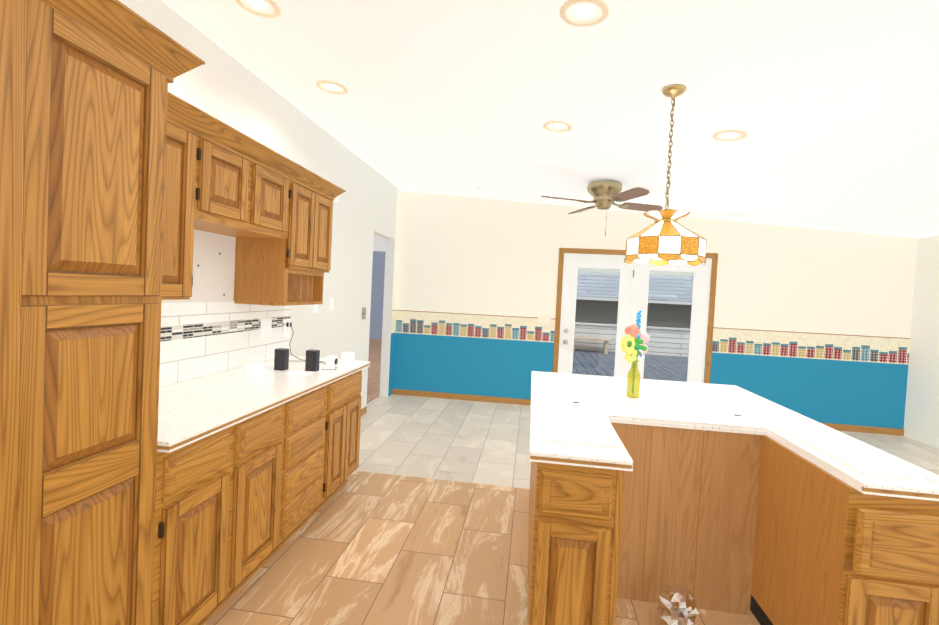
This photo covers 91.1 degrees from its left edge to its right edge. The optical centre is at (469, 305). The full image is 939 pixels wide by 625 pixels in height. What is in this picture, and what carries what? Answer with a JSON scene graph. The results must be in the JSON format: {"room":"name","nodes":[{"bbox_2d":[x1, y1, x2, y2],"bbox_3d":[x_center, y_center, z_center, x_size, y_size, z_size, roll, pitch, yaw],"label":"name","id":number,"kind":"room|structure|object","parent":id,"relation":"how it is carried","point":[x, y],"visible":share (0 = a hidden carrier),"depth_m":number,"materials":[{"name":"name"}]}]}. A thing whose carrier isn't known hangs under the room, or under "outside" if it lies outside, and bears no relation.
{"room":"kitchen","nodes":[
{"label":"kitchen","id":0,"kind":"room"},
{"bbox_2d":[118,0,400,408],"bbox_3d":[-1.569,-0.121,2.392,0.120,2.800,7.720,3,2,8],"label":"wall","id":1,"kind":"structure","parent":0,"point":[223,86],"depth_m":4.07,"materials":[{"name":"white paint"}]},
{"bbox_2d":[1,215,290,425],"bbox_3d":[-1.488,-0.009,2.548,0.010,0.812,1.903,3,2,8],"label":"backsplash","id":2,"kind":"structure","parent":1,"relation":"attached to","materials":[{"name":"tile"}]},
{"bbox_2d":[260,318,271,336],"bbox_3d":[-1.397,0.149,3.176,0.016,0.125,0.125,3,2,8],"label":"light switch","id":3,"kind":"object","parent":1,"relation":"attached to","point":[266,327],"visible":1,"depth_m":3.17,"materials":[{"name":"white plastic"}]},
{"bbox_2d":[284,320,289,336],"bbox_3d":[-1.363,0.168,3.450,0.010,0.125,0.075,3,2,8],"label":"outlet","id":4,"kind":"object","parent":1,"relation":"attached to","point":[286,331],"visible":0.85,"depth_m":3.44,"materials":[{"name":"white plastic"}]},
{"bbox_2d":[313,304,317,312],"bbox_3d":[-1.302,-0.001,3.905,0.010,0.115,0.072,3,2,8],"label":"outlet","id":5,"kind":"object","parent":1,"relation":"attached to","point":[315,308],"visible":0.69,"depth_m":3.90,"materials":[{"name":"white plastic"}]},
{"bbox_2d":[329,298,333,310],"bbox_3d":[-1.256,-0.016,4.211,0.016,0.115,0.072,3,2,8],"label":"outlet","id":6,"kind":"object","parent":1,"relation":"attached to","point":[331,304],"visible":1,"depth_m":4.20,"materials":[{"name":"white plastic"}]},
{"bbox_2d":[362,307,365,318],"bbox_3d":[-1.148,0.080,5.030,0.016,0.130,0.105,3,2,8],"label":"light switch","id":7,"kind":"object","parent":1,"relation":"attached to","point":[363,312],"depth_m":5.03,"materials":[{"name":"grey plastic"}]},
{"bbox_2d":[369,251,385,338],"bbox_3d":[-3.708,-0.241,8.855,5.880,2.450,8.500,3,2,8],"label":"wall","id":8,"kind":"structure","parent":0,"point":[377,293],"depth_m":12.89,"materials":[{"name":"blue"}]},
{"bbox_2d":[373,235,385,251],"bbox_3d":[-3.646,-1.514,8.818,5.879,0.100,8.500,3,2,8],"label":"ceiling","id":9,"kind":"structure","parent":0,"point":[379,243],"depth_m":10.78,"materials":[{"name":"white paint"}]},
{"bbox_2d":[161,0,938,237],"bbox_3d":[1.622,-1.128,1.987,6.440,0.551,7.840,3,2,8],"label":"ceiling","id":10,"kind":"structure","parent":0,"point":[830,108],"depth_m":2.65,"materials":[{"name":"white paint"}]},
{"bbox_2d":[235,0,280,17],"bbox_3d":[-0.973,-1.401,2.119,0.200,0.041,0.200,7,2,8],"label":"recessed light","id":11,"kind":"object","parent":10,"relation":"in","point":[275,12],"visible":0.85,"depth_m":2.14,"materials":[{"name":"beige"}]},
{"bbox_2d":[316,80,347,94],"bbox_3d":[-0.884,-1.424,2.974,0.200,0.041,0.200,7,2,8],"label":"recessed light","id":12,"kind":"object","parent":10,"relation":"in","point":[330,86],"visible":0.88,"depth_m":2.96,"materials":[{"name":"beige"}]},
{"bbox_2d":[543,121,571,131],"bbox_3d":[0.612,-1.254,3.185,0.200,0.041,0.200,7,2,8],"label":"recessed light","id":13,"kind":"object","parent":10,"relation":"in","point":[557,125],"visible":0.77,"depth_m":3.17,"materials":[{"name":"beige"}]},
{"bbox_2d":[560,0,608,26],"bbox_3d":[0.473,-1.220,1.892,0.200,0.041,0.200,7,2,8],"label":"recessed light","id":14,"kind":"object","parent":10,"relation":"in","point":[583,11],"visible":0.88,"depth_m":1.89,"materials":[{"name":"beige"}]},
{"bbox_2d":[541,180,662,235],"bbox_3d":[1.315,-0.945,4.528,1.230,0.510,1.230,3,2,8],"label":"ceiling fan","id":15,"kind":"object","parent":10,"relation":"hanging from","point":[605,194],"visible":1,"depth_m":4.42,"materials":[{"name":"gold metal"}]},
{"bbox_2d":[624,84,706,265],"bbox_3d":[1.070,-0.693,2.478,0.410,0.931,0.410,3,2,8],"label":"pendant lamp","id":16,"kind":"object","parent":10,"relation":"hanging from","point":[665,238],"visible":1,"depth_m":2.38,"materials":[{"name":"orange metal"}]},
{"bbox_2d":[712,130,747,140],"bbox_3d":[1.689,-1.119,2.988,0.200,0.041,0.200,7,2,8],"label":"recessed light","id":17,"kind":"object","parent":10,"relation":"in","point":[730,133],"visible":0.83,"depth_m":2.98,"materials":[{"name":"beige"}]},
{"bbox_2d":[730,212,743,216],"bbox_3d":[2.985,-1.022,5.151,0.140,0.032,0.140,7,2,8],"label":"smoke detector","id":18,"kind":"object","parent":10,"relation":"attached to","point":[736,214],"visible":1,"depth_m":5.11,"materials":[{"name":"white plastic"}]},
{"bbox_2d":[204,338,938,624],"bbox_3d":[-0.977,1.265,5.623,12.320,0.100,14.220,3,2,8],"label":"floor","id":19,"kind":"structure","parent":0,"point":[363,548],"depth_m":2.70,"materials":[{"name":"brown wood"}]},
{"bbox_2d":[0,0,369,624],"bbox_3d":[-1.252,0.101,1.820,0.686,2.420,3.325,3,2,8],"label":"kitchen cabinets","id":20,"kind":"object","parent":19,"relation":"on","point":[164,460],"visible":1,"depth_m":1.43,"materials":[{"name":"brown wood"}]},
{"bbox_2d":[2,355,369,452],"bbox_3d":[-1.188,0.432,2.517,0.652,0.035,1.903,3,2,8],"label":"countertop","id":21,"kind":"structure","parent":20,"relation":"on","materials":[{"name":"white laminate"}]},
{"bbox_2d":[240,322,353,374],"bbox_3d":[-1.136,0.270,3.071,0.570,0.259,0.753,3,2,8],"label":"electronic devices","id":22,"kind":"object","parent":21,"relation":"on","point":[281,360],"depth_m":2.89,"materials":[{"name":"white plastic"}]},
{"bbox_2d":[656,584,698,624],"bbox_3d":[0.884,1.309,1.968,0.166,0.205,0.162,3,2,8],"label":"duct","id":23,"kind":"object","parent":19,"relation":"on","point":[676,605],"visible":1,"depth_m":1.92,"materials":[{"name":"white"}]},
{"bbox_2d":[527,371,938,624],"bbox_3d":[0.997,0.959,2.399,1.390,0.894,1.750,3,2,8],"label":"kitchen island","id":24,"kind":"object","parent":19,"relation":"on","point":[735,499],"visible":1,"depth_m":1.85,"materials":[{"name":"brown wood"}]},
{"bbox_2d":[620,310,649,397],"bbox_3d":[0.923,0.269,2.581,0.187,0.492,0.174,3,2,8],"label":"flower arrangement","id":25,"kind":"object","parent":24,"relation":"on","point":[633,342],"visible":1,"depth_m":2.57,"materials":[{"name":"multicoloured glass"}]},
{"bbox_2d":[626,359,640,397],"bbox_3d":[0.928,0.408,2.603,0.068,0.213,0.068,3,2,8],"label":"bottle","id":26,"kind":"object","parent":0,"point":[633,379],"depth_m":2.58,"materials":[{"name":"yellow glass"}]},
{"bbox_2d":[392,191,917,428],"bbox_3d":[2.095,-0.044,5.844,6.440,2.800,0.120,3,2,8],"label":"wall","id":27,"kind":"structure","parent":0,"point":[814,324],"depth_m":5.65,"materials":[{"name":"beige paint"}]},
{"bbox_2d":[537,314,550,323],"bbox_3d":[0.961,0.169,5.936,0.165,0.125,0.016,3,2,8],"label":"light switch","id":28,"kind":"object","parent":27,"relation":"attached to","point":[544,318],"visible":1,"depth_m":5.94,"materials":[{"name":"beige plastic"}]},
{"bbox_2d":[361,389,903,435],"bbox_3d":[1.832,1.349,4.468,6.199,0.075,2.739,3,2,8],"label":"baseboard","id":29,"kind":"structure","parent":27,"relation":"attached to","point":[867,429],"depth_m":6.02,"materials":[{"name":"brown wood"}]},
{"bbox_2d":[553,248,717,382],"bbox_3d":[2.050,0.353,5.859,1.776,2.003,0.118,3,2,8],"label":"door frame","id":30,"kind":"structure","parent":27,"relation":"in","point":[706,321],"depth_m":5.80,"materials":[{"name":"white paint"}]},
{"bbox_2d":[573,269,693,381],"bbox_3d":[2.046,0.332,5.841,1.467,1.634,0.003,3,2,8],"label":"glass window","id":31,"kind":"structure","parent":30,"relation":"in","point":[647,318],"depth_m":5.81,"materials":[{"name":"clear glass"}]},
{"bbox_2d":[559,254,708,382],"bbox_3d":[2.041,0.348,5.787,1.736,1.948,0.175,3,2,8],"label":"french door","id":32,"kind":"structure","parent":30,"relation":"attached to","point":[574,263],"depth_m":5.82,"materials":[{"name":"white paint"}]},
{"bbox_2d":[904,235,938,448],"bbox_3d":[4.683,0.210,1.533,0.120,2.800,7.720,3,2,8],"label":"wall","id":33,"kind":"structure","parent":0,"point":[921,420],"depth_m":5.17,"materials":[{"name":"white paint"}]},
{"label":"outside","id":34,"kind":"structure","parent":0,"visible":0},
{"bbox_2d":[572,350,687,381],"bbox_3d":[3.443,1.419,9.604,20.000,0.050,7.628,3,2,8],"label":"deck","id":35,"kind":"object","parent":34,"point":[591,357],"depth_m":10.64,"materials":[{"name":"grey wood"}]},
{"bbox_2d":[573,322,689,356],"bbox_3d":[3.854,0.936,12.414,20.000,0.790,1.870,3,2,8],"label":"railing","id":36,"kind":"object","parent":35,"relation":"on","point":[593,346],"depth_m":13.04,"materials":[{"name":"white wood"}]},
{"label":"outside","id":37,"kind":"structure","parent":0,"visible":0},
{"bbox_2d":[575,268,693,328],"bbox_3d":[5.955,-0.545,19.779,38.000,9.360,13.200,3,2,8],"label":"building","id":38,"kind":"structure","parent":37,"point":[601,302],"depth_m":19.37,"materials":[{"name":"grey"}]}
]}

